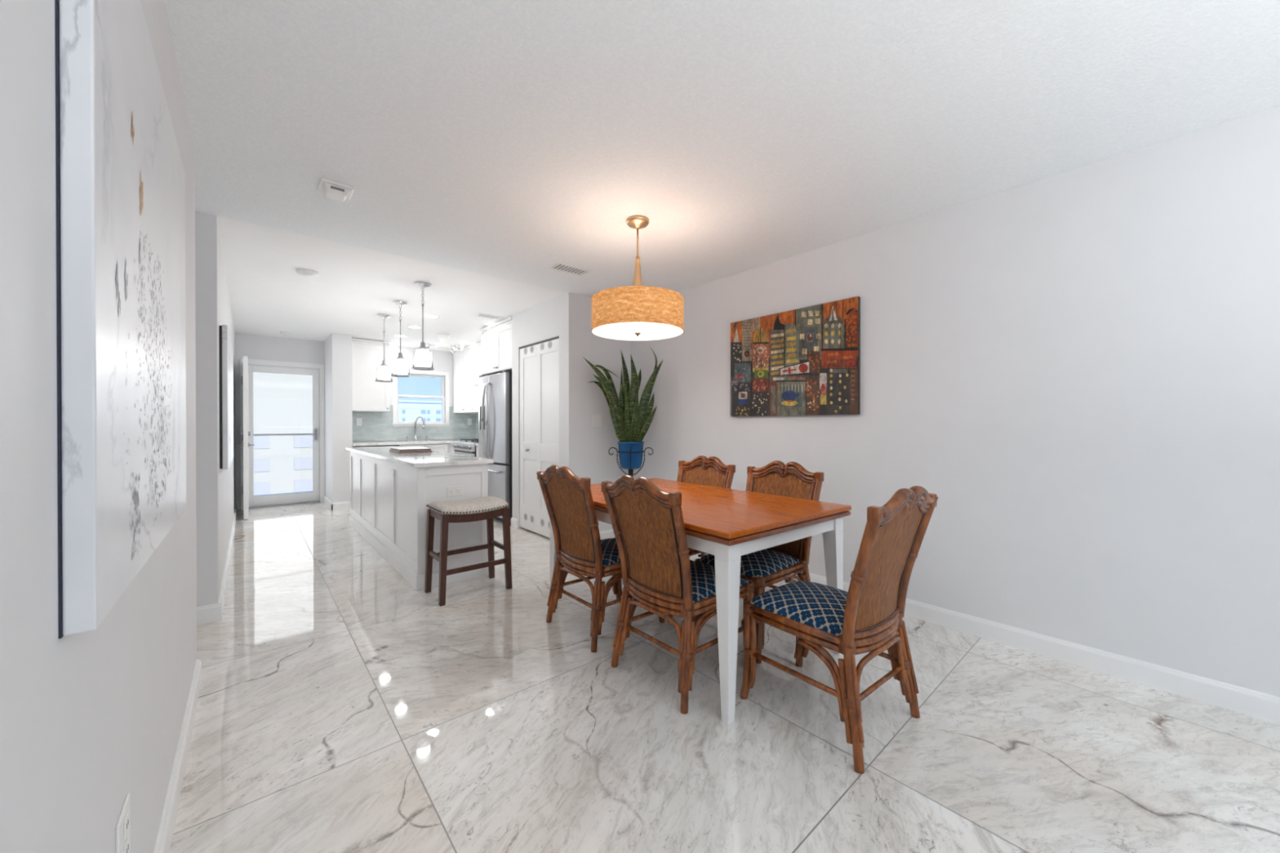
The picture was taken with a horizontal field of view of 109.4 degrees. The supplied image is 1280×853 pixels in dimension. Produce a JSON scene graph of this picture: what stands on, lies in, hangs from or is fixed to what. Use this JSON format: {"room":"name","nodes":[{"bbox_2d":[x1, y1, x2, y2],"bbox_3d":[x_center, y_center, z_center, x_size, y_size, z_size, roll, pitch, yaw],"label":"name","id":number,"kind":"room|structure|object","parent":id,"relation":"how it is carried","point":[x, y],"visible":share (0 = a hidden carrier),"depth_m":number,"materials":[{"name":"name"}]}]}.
{"room":"dining room","nodes":[
{"label":"dining room","id":0,"kind":"room"},
{"bbox_2d":[0,0,196,852],"bbox_3d":[0.232,-0.036,-0.646,0.120,2.448,7.120,0,0,-41],"label":"wall","id":1,"kind":"structure","parent":0,"point":[89,720],"depth_m":0.56,"materials":[{"name":"paint"}]},
{"bbox_2d":[54,0,186,639],"bbox_3d":[-1.105,-0.272,1.021,0.033,1.085,1.140,0,0,-41],"label":"abstract painting","id":2,"kind":"object","parent":1,"relation":"attached to","point":[120,175],"visible":1,"depth_m":0.68,"materials":[{"name":"white paint"}]},
{"bbox_2d":[115,792,130,852],"bbox_3d":[-0.982,0.785,0.864,0.008,0.116,0.100,0,0,-41],"label":"outlet","id":3,"kind":"object","parent":1,"relation":"attached to","point":[122,827],"visible":1,"depth_m":0.86,"materials":[{"name":"white plastic"}]},
{"bbox_2d":[123,812,128,839],"bbox_3d":[-0.980,0.761,0.865,0.003,0.032,0.032,0,0,-41],"label":"socket","id":4,"kind":"object","parent":3,"relation":"attached to","point":[126,817],"depth_m":0.86,"materials":[{"name":"white plastic"}]},
{"bbox_2d":[124,836,128,852],"bbox_3d":[-0.980,0.809,0.866,0.003,0.032,0.032,0,0,-41],"label":"socket","id":5,"kind":"object","parent":3,"relation":"attached to","point":[126,840],"depth_m":0.86,"materials":[{"name":"white plastic"}]},
{"bbox_2d":[153,658,201,852],"bbox_3d":[0.244,1.137,-0.551,0.016,0.102,7.000,0,0,-41],"label":"baseboard","id":6,"kind":"structure","parent":1,"relation":"attached to","point":[163,842],"depth_m":1.45,"materials":[{"name":"paint"}]},
{"bbox_2d":[195,211,235,607],"bbox_3d":[-4.895,-0.059,3.884,2.055,2.456,4.765,0,0,-41],"label":"wall","id":7,"kind":"structure","parent":0,"point":[215,486],"depth_m":2.73,"materials":[{"name":"paint"}]},
{"bbox_2d":[196,503,236,625],"bbox_3d":[-4.831,1.118,3.827,2.071,0.102,4.621,0,0,-41],"label":"baseboard","id":8,"kind":"structure","parent":7,"relation":"attached to","point":[212,612],"depth_m":2.75,"materials":[{"name":"paint"}]},
{"bbox_2d":[218,324,233,469],"bbox_3d":[-3.136,-0.193,3.448,0.041,0.937,1.360,0,0,-41],"label":"painting","id":9,"kind":"object","parent":7,"relation":"attached to","point":[226,358],"visible":1,"depth_m":2.94,"materials":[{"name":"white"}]},
{"bbox_2d":[236,355,254,519],"bbox_3d":[-5.188,0.139,5.971,0.175,2.018,0.939,0,0,-41],"label":"door","id":10,"kind":"structure","parent":7,"relation":"in","point":[245,433],"depth_m":5.62,"materials":[{"name":"paint"}]},
{"bbox_2d":[235,333,324,510],"bbox_3d":[-5.253,-0.071,6.654,1.020,2.456,0.100,0,0,-41],"label":"wall","id":11,"kind":"structure","parent":0,"point":[257,347],"depth_m":6.49,"materials":[{"name":"paint"}]},
{"bbox_2d":[240,358,324,509],"bbox_3d":[-5.228,0.104,6.664,0.969,2.105,0.117,0,0,-41],"label":"trim","id":12,"kind":"structure","parent":11,"relation":"attached to","point":[251,362],"depth_m":6.86,"materials":[{"name":"paint"}]},
{"bbox_2d":[248,501,319,509],"bbox_3d":[-5.222,1.150,6.666,0.845,0.014,0.130,0,0,-41],"label":"trim","id":13,"kind":"structure","parent":11,"relation":"attached to","point":[310,502],"depth_m":6.62,"materials":[{"name":"silver metal"}]},
{"bbox_2d":[324,333,352,502],"bbox_3d":[-4.494,-0.071,6.734,0.235,2.456,0.970,0,0,-41],"label":"wall partition","id":14,"kind":"structure","parent":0,"point":[337,347],"depth_m":6.38,"materials":[{"name":"paint"}]},
{"bbox_2d":[323,495,350,510],"bbox_3d":[-4.455,1.106,6.683,0.251,0.102,0.866,0,0,-41],"label":"baseboard","id":15,"kind":"structure","parent":14,"relation":"attached to","point":[345,504],"depth_m":6.37,"materials":[{"name":"paint"}]},
{"bbox_2d":[368,345,460,445],"bbox_3d":[-3.765,-0.075,7.593,1.990,2.456,0.120,0,0,-41],"label":"wall","id":16,"kind":"structure","parent":0,"point":[442,361],"depth_m":7.74,"materials":[{"name":"paint"}]},
{"bbox_2d":[351,337,390,412],"bbox_3d":[-4.147,-0.760,6.915,0.525,1.062,0.394,0,0,-41],"label":"upper cabinet","id":17,"kind":"object","parent":16,"relation":"attached to","point":[370,395],"visible":0.66,"depth_m":6.78,"materials":[{"name":"white paint"}]},
{"bbox_2d":[391,368,449,426],"bbox_3d":[-3.679,-0.467,7.629,0.898,0.936,0.134,0,0,-41],"label":"window","id":18,"kind":"structure","parent":16,"relation":"in","point":[396,423],"depth_m":7.63,"materials":[{"name":"paint"}]},
{"bbox_2d":[451,348,475,413],"bbox_3d":[-2.940,-0.764,7.826,0.426,1.062,0.560,0,0,-41],"label":"upper cabinet","id":19,"kind":"object","parent":16,"relation":"attached to","point":[459,382],"visible":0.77,"depth_m":7.72,"materials":[{"name":"white paint"}]},
{"bbox_2d":[351,404,478,441],"bbox_3d":[-3.024,-0.056,6.734,1.989,0.575,2.150,0,0,-41],"label":"backsplash","id":20,"kind":"structure","parent":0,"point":[376,426],"depth_m":7.42,"materials":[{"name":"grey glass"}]},
{"bbox_2d":[356,417,362,426],"bbox_3d":[-4.334,-0.070,7.005,0.072,0.116,0.008,0,0,-41],"label":"outlet","id":21,"kind":"object","parent":20,"relation":"attached to","point":[359,420],"visible":1,"depth_m":7.01,"materials":[{"name":"white plastic"}]},
{"bbox_2d":[467,418,471,425],"bbox_3d":[-3.046,-0.085,8.114,0.072,0.116,0.008,0,0,-41],"label":"outlet","id":22,"kind":"object","parent":20,"relation":"attached to","point":[469,420],"visible":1,"depth_m":8.11,"materials":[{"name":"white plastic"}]},
{"bbox_2d":[511,293,631,531],"bbox_3d":[-0.795,-0.064,5.077,0.775,2.456,1.240,0,0,-41],"label":"wall","id":23,"kind":"structure","parent":0,"point":[584,447],"depth_m":4.56,"materials":[{"name":"paint"}]},
{"bbox_2d":[519,336,559,348],"bbox_3d":[-1.071,-0.893,4.846,0.040,0.014,0.895,0,0,-41],"label":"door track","id":24,"kind":"structure","parent":23,"relation":"attached to","point":[557,337],"depth_m":4.81,"materials":[{"name":"metal"}]},
{"bbox_2d":[520,337,559,537],"bbox_3d":[-1.086,0.132,4.837,0.074,2.025,0.879,0,0,-41],"label":"door","id":25,"kind":"structure","parent":23,"relation":"in","point":[540,362],"depth_m":4.86,"materials":[{"name":"paint"}]},
{"bbox_2d":[591,414,601,426],"bbox_3d":[-0.435,-0.059,4.561,0.118,0.116,0.011,0,0,-41],"label":"light switch","id":26,"kind":"object","parent":23,"relation":"attached to","point":[596,419],"visible":1,"depth_m":4.56,"materials":[{"name":"white plastic"}]},
{"bbox_2d":[164,0,1279,351],"bbox_3d":[-1.006,-1.335,2.005,5.500,0.128,12.760,0,0,-41],"label":"ceiling","id":27,"kind":"structure","parent":0,"point":[508,140],"depth_m":1.90,"materials":[{"name":"white paint"}]},
{"bbox_2d":[280,331,290,335],"bbox_3d":[-4.899,-1.280,6.267,0.120,0.034,0.120,0,0,-41],"label":"ceiling disc","id":28,"kind":"object","parent":27,"relation":"attached to","point":[281,332],"visible":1,"depth_m":6.24,"materials":[{"name":"white plastic"}]},
{"bbox_2d":[296,268,318,277],"bbox_3d":[-2.760,-1.270,3.767,0.150,0.034,0.150,0,0,-41],"label":"ceiling disc","id":29,"kind":"object","parent":27,"relation":"attached to","point":[303,272],"visible":1,"depth_m":3.73,"materials":[{"name":"white plastic"}]},
{"bbox_2d":[317,177,354,201],"bbox_3d":[-1.624,-1.252,2.423,0.150,0.042,0.150,0,0,-41],"label":"smoke detector","id":30,"kind":"object","parent":27,"relation":"attached to","point":[329,188],"visible":1,"depth_m":2.39,"materials":[{"name":"white plastic"}]},
{"bbox_2d":[374,313,393,382],"bbox_3d":[-2.975,-0.908,5.274,0.184,0.771,0.184,0,0,-41],"label":"glass pendant","id":31,"kind":"object","parent":27,"relation":"hanging from","point":[384,369],"visible":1,"depth_m":5.25,"materials":[{"name":"white glass"}]},
{"bbox_2d":[390,300,410,377],"bbox_3d":[-2.485,-0.905,4.706,0.184,0.771,0.184,0,0,-41],"label":"glass pendant","id":32,"kind":"object","parent":27,"relation":"hanging from","point":[400,363],"visible":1,"depth_m":4.68,"materials":[{"name":"white glass"}]},
{"bbox_2d":[393,334,407,337],"bbox_3d":[-3.434,-1.296,6.500,0.170,0.006,0.170,0,0,-41],"label":"recessed light","id":33,"kind":"object","parent":27,"relation":"in","point":[397,335],"visible":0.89,"depth_m":6.48,"materials":[{"name":"white"}]},
{"bbox_2d":[407,325,422,328],"bbox_3d":[-2.936,-1.293,5.907,0.170,0.006,0.170,0,0,-41],"label":"recessed light","id":34,"kind":"object","parent":27,"relation":"in","point":[410,326],"visible":1,"depth_m":5.89,"materials":[{"name":"white"}]},
{"bbox_2d":[411,281,434,370],"bbox_3d":[-1.963,-0.903,4.100,0.184,0.771,0.184,0,0,-41],"label":"glass pendant","id":35,"kind":"object","parent":27,"relation":"hanging from","point":[422,353],"visible":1,"depth_m":4.07,"materials":[{"name":"white glass"}]},
{"bbox_2d":[423,314,439,318],"bbox_3d":[-2.441,-1.290,5.316,0.170,0.006,0.170,0,0,-41],"label":"recessed light","id":36,"kind":"object","parent":27,"relation":"in","point":[431,316],"visible":1,"depth_m":5.31,"materials":[{"name":"white plastic"}]},
{"bbox_2d":[425,333,462,352],"bbox_3d":[-2.789,-1.187,6.416,0.476,0.222,0.340,0,0,-41],"label":"ceiling spotlight","id":37,"kind":"object","parent":27,"relation":"attached to","point":[442,344],"visible":0.91,"depth_m":6.37,"materials":[{"name":"white plastic"}]},
{"bbox_2d":[474,313,503,319],"bbox_3d":[-1.770,-1.290,5.320,0.300,0.011,0.140,0,0,-41],"label":"ceiling vent","id":38,"kind":"object","parent":27,"relation":"in","point":[482,315],"visible":1,"depth_m":5.31,"materials":[{"name":"white plastic"}]},
{"bbox_2d":[484,322,494,325],"bbox_3d":[-1.880,-1.292,5.714,0.170,0.006,0.170,0,0,-41],"label":"recessed light","id":39,"kind":"object","parent":27,"relation":"in","point":[485,323],"visible":0.65,"depth_m":5.69,"materials":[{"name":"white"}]},
{"bbox_2d":[547,262,591,276],"bbox_3d":[-0.570,-1.275,3.681,0.320,0.011,0.160,0,0,-41],"label":"ceiling vent","id":40,"kind":"object","parent":27,"relation":"in","point":[558,266],"visible":1,"depth_m":3.67,"materials":[{"name":"white plastic"}]},
{"bbox_2d":[591,215,684,340],"bbox_3d":[-0.015,-0.916,2.808,0.568,0.716,0.568,0,0,-41],"label":"drum pendant","id":41,"kind":"object","parent":27,"relation":"hanging from","point":[636,312],"visible":1,"depth_m":2.60,"materials":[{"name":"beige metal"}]},
{"bbox_2d":[591,322,683,340],"bbox_3d":[-0.015,-0.584,2.810,0.562,0.010,0.562,0,0,-41],"label":"diffuser","id":42,"kind":"object","parent":41,"relation":"attached to","point":[614,331],"depth_m":2.75,"materials":[{"name":"white glass"}]},
{"bbox_2d":[169,502,1279,852],"bbox_3d":[-1.006,1.237,2.016,5.500,0.120,12.760,0,0,-41],"label":"floor","id":43,"kind":"structure","parent":0,"point":[341,708],"depth_m":1.71,"materials":[{"name":"stone"}]},
{"bbox_2d":[352,444,399,447],"bbox_3d":[-4.035,0.717,6.852,0.600,0.878,0.606,0,0,-41],"label":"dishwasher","id":44,"kind":"object","parent":43,"relation":"on","point":[385,445],"visible":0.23,"depth_m":6.60,"materials":[{"name":"metal"}]},
{"bbox_2d":[349,451,488,590],"bbox_3d":[-2.332,0.726,4.494,0.530,0.880,2.872,0,0,-41],"label":"kitchen island","id":45,"kind":"object","parent":43,"relation":"on","point":[388,500],"visible":0.84,"depth_m":3.53,"materials":[{"name":"white paint"}]},
{"bbox_2d":[346,445,493,467],"bbox_3d":[-2.340,0.270,4.509,0.584,0.032,2.956,0,0,-41],"label":"island countertop","id":46,"kind":"structure","parent":45,"relation":"on","point":[433,459],"depth_m":3.76,"materials":[{"name":"stone"}]},
{"bbox_2d":[389,446,431,453],"bbox_3d":[-2.304,0.234,4.551,0.298,0.039,0.398,0,0,-41],"label":"serving tray","id":47,"kind":"object","parent":46,"relation":"on","point":[418,449],"visible":0.99,"depth_m":4.43,"materials":[{"name":"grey wood"}]},
{"bbox_2d":[446,485,462,496],"bbox_3d":[-1.399,0.488,3.427,0.116,0.072,0.008,0,0,-41],"label":"outlet","id":48,"kind":"object","parent":45,"relation":"attached to","point":[451,491],"visible":1,"depth_m":3.42,"materials":[{"name":"white plastic"}]},
{"bbox_2d":[400,444,448,453],"bbox_3d":[-3.537,0.718,7.279,0.700,0.873,0.649,0,0,-41],"label":"base cabinet","id":49,"kind":"object","parent":43,"relation":"on","point":[437,447],"visible":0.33,"depth_m":7.16,"materials":[{"name":"white paint"}]},
{"bbox_2d":[446,443,450,453],"bbox_3d":[-3.031,0.713,7.748,0.670,0.878,0.600,0,0,-41],"label":"base cabinet","id":50,"kind":"object","parent":43,"relation":"on","point":[449,444],"visible":0.04,"depth_m":7.31,"materials":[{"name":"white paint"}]},
{"bbox_2d":[352,440,465,446],"bbox_3d":[-3.405,0.256,7.170,1.977,0.038,0.968,0,0,-41],"label":"countertop","id":51,"kind":"structure","parent":50,"relation":"on","point":[429,442],"depth_m":6.95,"materials":[{"name":"stone"}]},
{"bbox_2d":[413,416,424,440],"bbox_3d":[-3.635,0.031,7.486,0.185,0.409,0.085,0,0,-1],"label":"faucet","id":52,"kind":"object","parent":51,"relation":"on","point":[418,417],"visible":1,"depth_m":7.46,"materials":[{"name":"silver metal"}]},
{"bbox_2d":[450,444,454,453],"bbox_3d":[-2.697,0.715,7.391,0.640,0.878,0.375,0,0,-41],"label":"filler panel","id":53,"kind":"object","parent":43,"relation":"on","point":[452,451],"visible":0.02,"depth_m":7.24,"materials":[{"name":"white paint"}]},
{"bbox_2d":[453,438,478,456],"bbox_3d":[-2.385,0.676,6.905,0.721,0.960,0.760,0,0,-41],"label":"gas range","id":54,"kind":"object","parent":43,"relation":"on","point":[468,447],"visible":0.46,"depth_m":6.67,"materials":[{"name":"metal"}]},
{"bbox_2d":[456,440,478,444],"bbox_3d":[-2.354,0.241,6.930,0.640,0.020,0.760,0,0,-41],"label":"cooktop","id":55,"kind":"object","parent":54,"relation":"in","point":[466,442],"depth_m":6.77,"materials":[{"name":"metal"}]},
{"bbox_2d":[424,496,511,606],"bbox_3d":[-1.225,0.849,3.245,0.502,0.645,0.355,0,0,-41],"label":"bar stool","id":56,"kind":"object","parent":43,"relation":"on","point":[488,508],"visible":1,"depth_m":3.19,"materials":[{"name":"brown wood"}]},
{"bbox_2d":[427,496,509,514],"bbox_3d":[-1.225,0.560,3.244,0.470,0.067,0.344,0,0,-41],"label":"seat cushion","id":57,"kind":"object","parent":56,"relation":"on","point":[486,504],"depth_m":3.15,"materials":[{"name":"beige fabric"}]},
{"bbox_2d":[475,446,478,457],"bbox_3d":[-1.943,0.719,6.477,0.686,0.878,0.455,0,0,-41],"label":"base cabinet","id":58,"kind":"object","parent":43,"relation":"on","point":[477,447],"visible":0.12,"depth_m":6.41,"materials":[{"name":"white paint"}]},
{"bbox_2d":[480,333,487,375],"bbox_3d":[-1.813,-0.034,6.267,0.765,2.385,0.022,0,0,-41],"label":"gable panel","id":59,"kind":"object","parent":43,"relation":"on","point":[481,334],"visible":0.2,"depth_m":6.02,"materials":[{"name":"white paint"}]},
{"bbox_2d":[478,370,511,524],"bbox_3d":[-1.587,0.248,5.881,0.897,1.825,0.830,0,0,-41],"label":"refrigerator","id":60,"kind":"object","parent":43,"relation":"on","point":[495,390],"visible":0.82,"depth_m":5.47,"materials":[{"name":"metal"}]},
{"bbox_2d":[536,464,664,652],"bbox_3d":[-0.230,0.695,2.690,0.627,0.963,0.512,0,0,-41],"label":"rattan chair","id":61,"kind":"object","parent":43,"relation":"on","point":[580,548],"visible":0.91,"depth_m":2.50,"materials":[{"name":"rattan"},{"name":"woven cane"},{"name":"fabric"}]},
{"bbox_2d":[600,537,620,566],"bbox_3d":[-0.173,0.739,2.738,0.452,0.074,0.435,0,0,-41],"label":"seat cushion","id":62,"kind":"object","parent":61,"relation":"on","point":[610,557],"depth_m":2.57,"materials":[{"name":"fabric"}]},
{"bbox_2d":[608,447,653,537],"bbox_3d":[-0.068,0.684,4.337,0.387,0.969,0.386,0,0,-41],"label":"plant stand","id":63,"kind":"object","parent":43,"relation":"on","point":[630,471],"visible":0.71,"depth_m":4.35,"materials":[{"name":"metal"}]},
{"bbox_2d":[582,347,663,469],"bbox_3d":[-0.170,-0.197,4.337,0.756,1.200,0.256,0,0,-10],"label":"potted plant","id":64,"kind":"object","parent":63,"relation":"on","point":[631,420],"visible":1,"depth_m":4.30,"materials":[{"name":"green plant"}]},
{"bbox_2d":[600,474,756,714],"bbox_3d":[0.193,0.697,2.189,0.627,0.963,0.512,0,0,-41],"label":"rattan chair","id":65,"kind":"object","parent":43,"relation":"on","point":[647,522],"visible":0.98,"depth_m":2.01,"materials":[{"name":"rattan"},{"name":"woven cane"},{"name":"fabric"}]},
{"bbox_2d":[689,560,750,602],"bbox_3d":[0.250,0.741,2.238,0.452,0.074,0.435,0,0,-41],"label":"seat cushion","id":66,"kind":"object","parent":65,"relation":"on","point":[703,575],"depth_m":2.12,"materials":[{"name":"fabric"}]},
{"bbox_2d":[550,478,851,724],"bbox_3d":[0.233,0.791,2.657,0.965,0.766,1.560,0,0,-39],"label":"dining table","id":67,"kind":"object","parent":43,"relation":"on","point":[727,524],"visible":0.56,"depth_m":2.04,"materials":[{"name":"brown wood"}]},
{"bbox_2d":[667,455,735,622],"bbox_3d":[0.267,0.694,3.085,0.627,0.963,0.512,0,0,-41],"label":"rattan chair","id":68,"kind":"object","parent":43,"relation":"on","point":[703,470],"visible":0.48,"depth_m":3.22,"materials":[{"name":"rattan"},{"name":"woven cane"},{"name":"fabric"}]},
{"bbox_2d":[694,460,823,663],"bbox_3d":[0.675,0.696,2.611,0.627,0.963,0.512,0,0,-41],"label":"rattan chair","id":69,"kind":"object","parent":43,"relation":"on","point":[766,567],"visible":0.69,"depth_m":2.58,"materials":[{"name":"rattan wood"},{"name":"woven cane"},{"name":"fabric"}]},
{"bbox_2d":[697,548,799,577],"bbox_3d":[0.619,0.740,2.563,0.452,0.074,0.435,0,0,-41],"label":"seat cushion","id":70,"kind":"object","parent":69,"relation":"on","point":[764,563],"depth_m":2.43,"materials":[{"name":"fabric"}]},
{"bbox_2d":[740,485,937,773],"bbox_3d":[0.801,0.699,1.868,0.512,0.963,0.627,0,0,-38],"label":"rattan chair","id":71,"kind":"object","parent":43,"relation":"on","point":[868,617],"visible":1,"depth_m":1.70,"materials":[{"name":"rattan wood"},{"name":"woven cane"},{"name":"fabric"}]},
{"bbox_2d":[749,581,848,635],"bbox_3d":[0.755,0.742,1.926,0.435,0.074,0.452,0,0,-38],"label":"seat cushion","id":72,"kind":"object","parent":71,"relation":"on","point":[807,608],"depth_m":1.84,"materials":[{"name":"fabric"}]},
{"bbox_2d":[631,106,1279,697],"bbox_3d":[1.056,-0.058,3.616,0.120,2.456,12.500,0,0,-41],"label":"wall","id":73,"kind":"structure","parent":0,"point":[1081,366],"depth_m":2.26,"materials":[{"name":"paint"}]},
{"bbox_2d":[463,345,478,413],"bbox_3d":[-2.625,-0.763,7.461,0.426,1.062,0.400,0,0,-41],"label":"upper cabinet","id":74,"kind":"object","parent":73,"relation":"attached to","point":[469,350],"visible":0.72,"depth_m":7.35,"materials":[{"name":"white paint"}]},
{"bbox_2d":[472,342,480,386],"bbox_3d":[-2.245,-0.968,7.019,0.426,0.647,0.760,0,0,-41],"label":"upper cabinet","id":75,"kind":"object","parent":73,"relation":"attached to","point":[477,346],"visible":0.23,"depth_m":7.09,"materials":[{"name":"white paint"}]},
{"bbox_2d":[472,385,478,412],"bbox_3d":[-2.255,-0.435,7.013,0.448,0.410,0.756,0,0,-41],"label":"microwave","id":76,"kind":"object","parent":75,"relation":"attached to","point":[475,388],"visible":0.23,"depth_m":7.08,"materials":[{"name":"metal"}]},
{"bbox_2d":[480,316,511,375],"bbox_3d":[-1.513,-0.986,5.893,0.786,0.602,0.920,0,0,-41],"label":"upper cabinet","id":77,"kind":"object","parent":73,"relation":"attached to","point":[497,336],"visible":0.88,"depth_m":5.64,"materials":[{"name":"white paint"}]},
{"bbox_2d":[729,296,860,416],"bbox_3d":[1.116,-0.475,3.424,0.037,0.785,1.055,0,0,-41],"label":"painting","id":78,"kind":"object","parent":73,"relation":"attached to","point":[806,361],"visible":1,"depth_m":3.33,"materials":[{"name":"paint"}]},
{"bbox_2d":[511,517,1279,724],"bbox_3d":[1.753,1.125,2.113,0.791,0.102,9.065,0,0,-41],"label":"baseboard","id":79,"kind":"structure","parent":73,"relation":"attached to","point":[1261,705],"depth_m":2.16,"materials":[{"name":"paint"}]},
{"label":"outside","id":80,"kind":"structure","parent":0,"visible":0},
{"bbox_2d":[248,364,319,506],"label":"glass door","id":81,"kind":"structure","parent":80,"point":[282,403],"depth_m":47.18,"materials":[{"name":"white paint"}]},
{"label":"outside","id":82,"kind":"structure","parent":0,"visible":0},
{"bbox_2d":[398,400,442,421],"bbox_3d":[-77.020,1.718,165.972,50.800,21.500,13.000,0,0,-41],"label":"apartment building","id":83,"kind":"structure","parent":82,"point":[408,410],"depth_m":158.25,"materials":[{"name":"paint"}]},
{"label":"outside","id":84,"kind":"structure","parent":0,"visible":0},
{"bbox_2d":[253,490,312,496],"bbox_3d":[-4.990,1.241,8.094,9.000,0.120,1.630,0,0,-41],"label":"walkway","id":85,"kind":"structure","parent":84,"point":[312,491],"depth_m":8.00,"materials":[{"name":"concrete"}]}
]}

